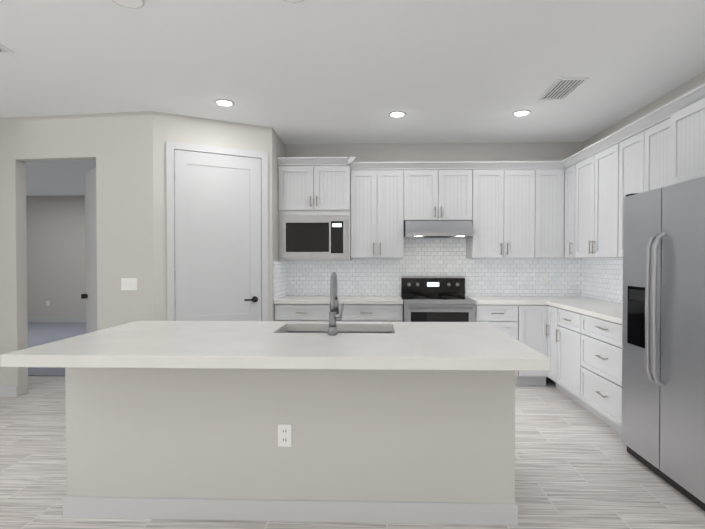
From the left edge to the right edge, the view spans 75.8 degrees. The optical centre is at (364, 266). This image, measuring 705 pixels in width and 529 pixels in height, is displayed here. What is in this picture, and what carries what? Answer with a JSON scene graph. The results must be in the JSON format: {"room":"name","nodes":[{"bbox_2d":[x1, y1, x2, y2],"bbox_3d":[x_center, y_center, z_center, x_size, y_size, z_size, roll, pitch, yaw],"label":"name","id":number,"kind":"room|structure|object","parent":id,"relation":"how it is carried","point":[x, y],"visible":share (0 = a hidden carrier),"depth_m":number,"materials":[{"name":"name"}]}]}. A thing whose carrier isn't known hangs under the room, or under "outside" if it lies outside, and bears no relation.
{"room":"kitchen","nodes":[
{"label":"kitchen","id":0,"kind":"room"},
{"bbox_2d":[26,195,85,317],"bbox_3d":[-4.789,-0.167,9.773,8.100,2.740,0.120,0,1,2],"label":"wall","id":1,"kind":"structure","parent":0,"point":[56,267],"depth_m":9.77,"materials":[{"name":"grey paint"}]},
{"bbox_2d":[28,317,85,321],"bbox_3d":[-4.791,1.142,9.724,8.100,0.100,0.013,0,1,2],"label":"baseboard","id":2,"kind":"structure","parent":1,"relation":"attached to","point":[48,319],"depth_m":9.78,"materials":[{"name":"white"}]},
{"bbox_2d":[28,322,85,375],"bbox_3d":[-4.858,1.270,7.509,8.100,0.092,4.450,0,1,2],"label":"floor carpet","id":3,"kind":"object","parent":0,"point":[40,333],"depth_m":8.14,"materials":[{"name":"grey carpet"}]},
{"bbox_2d":[0,111,153,395],"bbox_3d":[-3.281,-0.092,4.485,2.633,2.740,0.120,0,1,7],"label":"wall","id":4,"kind":"structure","parent":0,"point":[118,147],"depth_m":4.32,"materials":[{"name":"grey paint"}]},
{"bbox_2d":[0,386,17,396],"bbox_3d":[-3.290,1.229,4.437,2.633,0.100,0.013,0,1,7],"label":"baseboard","id":5,"kind":"structure","parent":4,"relation":"attached to","point":[8,391],"depth_m":4.46,"materials":[{"name":"white wood"}]},
{"bbox_2d":[81,167,97,333],"bbox_3d":[-2.837,0.118,4.774,0.576,2.288,0.586,0,1,2],"label":"bedroom door","id":6,"kind":"structure","parent":4,"relation":"in","point":[90,296],"depth_m":4.83,"materials":[{"name":"white wood"}]},
{"bbox_2d":[121,278,137,289],"bbox_3d":[-2.229,0.163,4.286,0.164,0.115,0.010,0,1,7],"label":"switch plate","id":7,"kind":"object","parent":4,"relation":"attached to","point":[129,283],"visible":1,"depth_m":4.28,"materials":[{"name":"white plastic"}]},
{"bbox_2d":[153,111,271,320],"bbox_3d":[-1.508,-0.093,4.575,1.137,2.740,0.120,0,1,-28],"label":"wall","id":8,"kind":"structure","parent":0,"point":[190,130],"depth_m":4.35,"materials":[{"name":"grey paint"}]},
{"bbox_2d":[166,141,267,320],"bbox_3d":[-1.447,0.043,4.526,0.858,2.470,0.498,0,1,2],"label":"pantry door","id":9,"kind":"structure","parent":8,"relation":"in","point":[217,207],"depth_m":4.51,"materials":[{"name":"white wood"}]},
{"bbox_2d":[272,128,284,320],"bbox_3d":[-1.027,-0.101,5.128,0.120,2.740,0.680,0,1,2],"label":"wall","id":10,"kind":"structure","parent":0,"point":[278,146],"depth_m":4.93,"materials":[{"name":"grey paint"}]},
{"bbox_2d":[273,261,288,299],"bbox_3d":[-0.959,0.143,5.132,0.012,0.409,0.605,0,1,2],"label":"tile backsplash","id":11,"kind":"structure","parent":10,"relation":"attached to","point":[280,269],"depth_m":5.12,"materials":[{"name":"white tile"}]},
{"bbox_2d":[0,376,704,528],"bbox_3d":[-3.295,1.361,1.420,11.790,0.080,8.570,0,1,2],"label":"floor","id":12,"kind":"structure","parent":0,"point":[578,466],"depth_m":2.77,"materials":[{"name":"wood"}]},
{"bbox_2d":[62,331,517,524],"bbox_3d":[-0.389,0.871,2.717,2.355,0.864,0.788,0,1,2],"label":"kitchen island","id":13,"kind":"object","parent":12,"relation":"on","point":[410,435],"depth_m":2.34,"materials":[{"name":"grey paint"}]},
{"bbox_2d":[1,321,550,370],"bbox_3d":[-0.396,0.413,2.563,2.430,0.055,1.155,0,1,2],"label":"island countertop","id":14,"kind":"structure","parent":13,"relation":"on","point":[485,346],"depth_m":2.17,"materials":[{"name":"stone"}]},
{"bbox_2d":[328,272,343,334],"bbox_3d":[-0.160,0.205,2.682,0.092,0.356,0.275,0,1,2],"label":"faucet","id":15,"kind":"object","parent":14,"relation":"on","point":[333,313],"visible":1,"depth_m":2.56,"materials":[{"name":"silver metal"}]},
{"bbox_2d":[286,332,392,332],"bbox_3d":[-0.176,0.542,2.835,0.710,0.207,0.386,0,1,2],"label":"sink basin","id":16,"kind":"object","parent":14,"relation":"in","point":[340,332],"visible":0.06,"depth_m":3.02,"materials":[{"name":"silver metal"}]},
{"bbox_2d":[278,424,291,446],"bbox_3d":[-0.412,0.869,2.332,0.070,0.114,0.010,0,1,2],"label":"outlet","id":17,"kind":"object","parent":13,"relation":"attached to","point":[284,435],"visible":1,"depth_m":2.33,"materials":[{"name":"white plastic"}]},
{"bbox_2d":[274,304,337,321],"bbox_3d":[-0.628,0.830,5.152,0.669,0.878,0.626,0,1,2],"label":"base cabinet","id":18,"kind":"object","parent":12,"relation":"on","point":[282,312],"depth_m":4.84,"materials":[{"name":"white wood"}]},
{"bbox_2d":[338,304,402,321],"bbox_3d":[-0.001,0.830,5.134,0.838,0.878,0.626,0,1,2],"label":"base cabinet","id":19,"kind":"object","parent":12,"relation":"on","point":[351,312],"depth_m":4.82,"materials":[{"name":"white wood"}]},
{"bbox_2d":[273,295,402,303],"bbox_3d":[-0.273,0.369,5.128,1.383,0.040,0.642,0,1,2],"label":"countertop","id":20,"kind":"structure","parent":19,"relation":"on","point":[288,299],"depth_m":4.83,"materials":[{"name":"stone"}]},
{"bbox_2d":[401,276,475,321],"bbox_3d":[0.796,0.680,5.049,0.746,1.140,0.691,0,1,2],"label":"range","id":21,"kind":"object","parent":12,"relation":"on","point":[435,298],"visible":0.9,"depth_m":4.78,"materials":[{"name":"silver metal"}]},
{"bbox_2d":[475,304,525,384],"bbox_3d":[1.434,0.831,5.090,0.513,0.878,0.626,0,1,2],"label":"base cabinet","id":22,"kind":"object","parent":12,"relation":"on","point":[525,324],"depth_m":4.78,"materials":[{"name":"white wood"}]},
{"bbox_2d":[466,296,545,304],"bbox_3d":[1.546,0.370,5.073,0.739,0.040,0.642,0,1,2],"label":"countertop","id":23,"kind":"structure","parent":22,"relation":"on","point":[505,300],"depth_m":4.78,"materials":[{"name":"stone"}]},
{"bbox_2d":[526,305,548,384],"bbox_3d":[1.758,0.831,5.081,0.388,0.878,0.626,0,1,2],"label":"base cabinet","id":24,"kind":"object","parent":12,"relation":"on","point":[536,315],"depth_m":4.77,"materials":[{"name":"white wood"}]},
{"bbox_2d":[546,305,553,380],"bbox_3d":[2.232,0.837,4.603,0.626,0.878,0.336,0,1,2],"label":"base cabinet","id":25,"kind":"object","parent":12,"relation":"on","point":[550,325],"depth_m":4.68,"materials":[{"name":"white wood"}]},
{"bbox_2d":[554,307,573,399],"bbox_3d":[2.222,0.842,4.270,0.626,0.878,0.583,0,1,2],"label":"base cabinet","id":26,"kind":"object","parent":12,"relation":"on","point":[563,318],"depth_m":4.37,"materials":[{"name":"white wood"}]},
{"bbox_2d":[574,312,621,434],"bbox_3d":[2.202,0.852,3.603,0.626,0.878,0.878,0,1,2],"label":"base cabinet","id":27,"kind":"object","parent":12,"relation":"on","point":[585,356],"depth_m":3.66,"materials":[{"name":"white wood"}]},
{"bbox_2d":[533,296,622,323],"bbox_3d":[2.213,0.381,4.263,0.644,0.040,2.222,0,1,2],"label":"countertop","id":28,"kind":"structure","parent":27,"relation":"on","point":[611,311],"depth_m":4.25,"materials":[{"name":"stone"}]},
{"bbox_2d":[622,176,704,510],"bbox_3d":[2.089,0.406,2.658,0.762,1.795,0.975,0,1,2],"label":"refrigerator","id":29,"kind":"object","parent":12,"relation":"on","point":[663,380],"visible":1,"depth_m":2.67,"materials":[{"name":"silver metal"}]},
{"bbox_2d":[0,0,704,195],"bbox_3d":[-3.258,-1.493,3.445,11.840,0.110,12.700,0,1,2],"label":"ceiling","id":30,"kind":"structure","parent":0,"point":[359,71],"depth_m":3.23,"materials":[{"name":"white paint"}]},
{"bbox_2d":[0,44,13,53],"bbox_3d":[-2.520,-1.433,2.883,0.330,0.011,0.320,0,1,2],"label":"ceiling vent","id":31,"kind":"object","parent":30,"relation":"in","point":[4,50],"visible":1,"depth_m":3.00,"materials":[{"name":"white metal"}]},
{"bbox_2d":[214,99,233,106],"bbox_3d":[-1.240,-1.450,4.005,0.170,0.008,0.170,0,1,2],"label":"recessed light","id":32,"kind":"object","parent":30,"relation":"in","point":[224,102],"visible":0.92,"depth_m":3.98,"materials":[{"name":"white"}]},
{"bbox_2d":[388,111,405,117],"bbox_3d":[0.310,-1.454,4.318,0.170,0.008,0.170,0,1,2],"label":"recessed light","id":33,"kind":"object","parent":30,"relation":"in","point":[396,114],"visible":0.98,"depth_m":4.31,"materials":[{"name":"white"}]},
{"bbox_2d":[512,110,530,115],"bbox_3d":[1.484,-1.454,4.283,0.170,0.008,0.170,0,1,2],"label":"recessed light","id":34,"kind":"object","parent":30,"relation":"in","point":[521,112],"visible":0.96,"depth_m":4.28,"materials":[{"name":"white"}]},
{"bbox_2d":[537,77,588,99],"bbox_3d":[1.601,-1.444,3.689,0.240,0.011,0.460,0,1,2],"label":"ceiling vent","id":35,"kind":"object","parent":30,"relation":"in","point":[561,88],"visible":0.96,"depth_m":3.66,"materials":[{"name":"white metal"}]},
{"bbox_2d":[285,142,582,295],"bbox_3d":[0.809,-0.106,5.473,3.770,2.740,0.120,0,1,2],"label":"wall","id":36,"kind":"structure","parent":0,"point":[512,151],"depth_m":5.39,"materials":[{"name":"grey paint"}]},
{"bbox_2d":[277,157,348,218],"bbox_3d":[-0.558,-0.893,5.232,0.792,0.636,0.417,0,1,2],"label":"upper cabinet","id":37,"kind":"object","parent":36,"relation":"attached to","point":[307,186],"depth_m":5.03,"materials":[{"name":"white wood"}]},
{"bbox_2d":[280,216,347,258],"bbox_3d":[-0.559,-0.333,5.230,0.754,0.477,0.382,0,1,2],"label":"microwave","id":38,"kind":"object","parent":37,"relation":"in","point":[313,237],"visible":0.98,"depth_m":5.04,"materials":[{"name":"silver metal"}]},
{"bbox_2d":[345,159,412,258],"bbox_3d":[0.163,-0.635,5.223,0.682,1.065,0.398,0,1,2],"label":"upper cabinet","id":39,"kind":"object","parent":36,"relation":"attached to","point":[380,193],"depth_m":5.08,"materials":[{"name":"white wood"}]},
{"bbox_2d":[289,238,580,295],"bbox_3d":[0.807,-0.089,5.405,3.526,0.867,0.012,0,1,2],"label":"tile backsplash","id":40,"kind":"structure","parent":36,"relation":"attached to","point":[422,256],"depth_m":5.40,"materials":[{"name":"white tile"}]},
{"bbox_2d":[542,274,547,282],"bbox_3d":[2.131,0.136,5.356,0.070,0.114,0.008,0,1,2],"label":"outlet","id":41,"kind":"object","parent":40,"relation":"attached to","point":[544,278],"visible":1,"depth_m":5.35,"materials":[{"name":"white plastic"}]},
{"bbox_2d":[413,161,472,222],"bbox_3d":[0.825,-0.845,5.226,0.765,0.645,0.347,0,1,2],"label":"upper cabinet","id":42,"kind":"object","parent":36,"relation":"attached to","point":[442,190],"depth_m":5.06,"materials":[{"name":"white wood"}]},
{"bbox_2d":[404,221,473,237],"bbox_3d":[0.823,-0.429,5.150,0.736,0.179,0.484,0,1,2],"label":"hood vent","id":43,"kind":"object","parent":42,"relation":"attached to","point":[438,229],"visible":0.96,"depth_m":4.97,"materials":[{"name":"silver metal"}]},
{"bbox_2d":[466,161,528,257],"bbox_3d":[1.551,-0.635,5.207,0.813,1.065,0.347,0,1,2],"label":"upper cabinet","id":44,"kind":"object","parent":36,"relation":"attached to","point":[500,224],"depth_m":5.04,"materials":[{"name":"white wood"}]},
{"bbox_2d":[529,161,560,257],"bbox_3d":[2.035,-0.634,5.161,0.402,1.065,0.411,0,1,2],"label":"upper cabinet","id":45,"kind":"object","parent":36,"relation":"attached to","point":[544,176],"depth_m":5.02,"materials":[{"name":"white wood"}]},
{"bbox_2d":[583,71,704,148],"bbox_3d":[2.507,-0.046,1.226,0.120,2.740,8.270,0,1,2],"label":"wall","id":46,"kind":"structure","parent":0,"point":[684,88],"depth_m":4.01,"materials":[{"name":"grey paint"}]},
{"bbox_2d":[561,153,576,257],"bbox_3d":[2.348,-0.630,4.853,0.410,1.065,0.351,0,1,2],"label":"upper cabinet","id":47,"kind":"object","parent":46,"relation":"attached to","point":[571,206],"depth_m":4.90,"materials":[{"name":"white wood"}]},
{"bbox_2d":[577,135,612,257],"bbox_3d":[2.364,-0.622,4.312,0.347,1.065,0.990,0,1,2],"label":"upper cabinet","id":48,"kind":"object","parent":46,"relation":"attached to","point":[594,164],"depth_m":4.29,"materials":[{"name":"white wood"}]},
{"bbox_2d":[581,258,622,302],"bbox_3d":[2.530,0.137,4.235,0.012,0.447,2.190,0,1,2],"label":"tile backsplash","id":49,"kind":"structure","parent":46,"relation":"attached to","point":[599,278],"depth_m":4.84,"materials":[{"name":"white tile"}]},
{"bbox_2d":[613,107,664,257],"bbox_3d":[2.341,-0.611,3.546,0.347,1.065,0.809,0,1,2],"label":"upper cabinet","id":50,"kind":"object","parent":46,"relation":"attached to","point":[639,148],"depth_m":3.62,"materials":[{"name":"white wood"}]},
{"bbox_2d":[665,83,704,186],"bbox_3d":[2.291,-0.837,2.562,0.387,0.585,1.151,0,1,2],"label":"upper cabinet","id":51,"kind":"object","parent":46,"relation":"attached to","point":[684,115],"depth_m":2.99,"materials":[{"name":"white wood"}]}
]}

